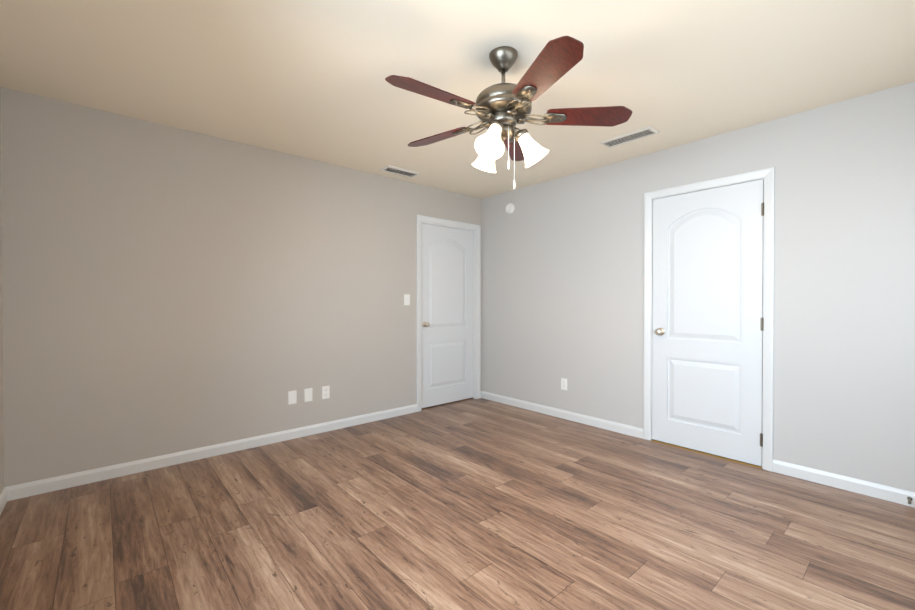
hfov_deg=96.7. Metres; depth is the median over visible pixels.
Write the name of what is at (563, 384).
electrical outlet
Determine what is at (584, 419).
baseboard
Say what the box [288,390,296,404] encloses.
outlet
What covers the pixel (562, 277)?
wall
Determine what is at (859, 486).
baseboard
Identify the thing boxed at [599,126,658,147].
ceiling vent
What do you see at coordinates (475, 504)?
floor
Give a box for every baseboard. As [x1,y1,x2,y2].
[0,486,11,514]
[12,404,416,499]
[481,391,642,438]
[773,459,914,507]
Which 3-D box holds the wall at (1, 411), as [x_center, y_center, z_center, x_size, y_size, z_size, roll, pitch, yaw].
[-1.238,-0.047,0.654,0.120,2.440,4.520,0,1,-41]
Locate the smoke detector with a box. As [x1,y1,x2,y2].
[506,203,514,213]
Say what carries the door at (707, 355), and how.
in the wall at (562, 277)
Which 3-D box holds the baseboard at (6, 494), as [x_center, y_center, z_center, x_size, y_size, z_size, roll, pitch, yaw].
[-1.227,1.131,0.752,0.013,0.083,4.400,0,1,-41]
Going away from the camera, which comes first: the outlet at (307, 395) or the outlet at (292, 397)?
the outlet at (292, 397)
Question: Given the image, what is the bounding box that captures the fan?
[385,36,631,188]
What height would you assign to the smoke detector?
0.120 m
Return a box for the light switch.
[404,294,409,304]
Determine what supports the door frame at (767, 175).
attached to the wall at (562, 277)
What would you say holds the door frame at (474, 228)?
attached to the wall at (166, 289)
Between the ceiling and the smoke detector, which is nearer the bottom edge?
the smoke detector
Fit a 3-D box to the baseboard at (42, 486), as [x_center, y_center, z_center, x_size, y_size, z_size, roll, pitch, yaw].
[-1.544,1.111,3.388,2.946,0.083,0.013,0,1,-41]
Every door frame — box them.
[416,215,480,411]
[643,167,774,471]
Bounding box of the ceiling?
[0,0,914,198]
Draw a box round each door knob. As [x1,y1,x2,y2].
[422,322,429,326]
[655,328,664,334]
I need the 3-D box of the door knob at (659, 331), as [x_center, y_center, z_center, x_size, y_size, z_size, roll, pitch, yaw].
[1.674,0.222,3.375,0.067,0.064,0.064,0,1,-41]
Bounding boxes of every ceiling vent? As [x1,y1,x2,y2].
[380,165,419,177]
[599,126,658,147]
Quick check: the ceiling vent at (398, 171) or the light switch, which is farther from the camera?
the light switch
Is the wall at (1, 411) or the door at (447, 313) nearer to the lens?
the wall at (1, 411)
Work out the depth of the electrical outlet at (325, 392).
3.69 m
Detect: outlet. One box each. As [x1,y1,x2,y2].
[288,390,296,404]
[304,388,311,401]
[322,386,329,398]
[561,378,566,389]
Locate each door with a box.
[422,223,472,407]
[652,179,763,465]
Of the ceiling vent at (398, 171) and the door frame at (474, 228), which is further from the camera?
the door frame at (474, 228)
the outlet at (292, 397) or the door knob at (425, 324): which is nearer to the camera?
the outlet at (292, 397)
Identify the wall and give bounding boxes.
[0,86,3,493]
[1,87,481,486]
[481,82,914,491]
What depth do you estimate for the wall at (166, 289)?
2.98 m
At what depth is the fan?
2.00 m
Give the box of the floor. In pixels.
[0,398,914,609]

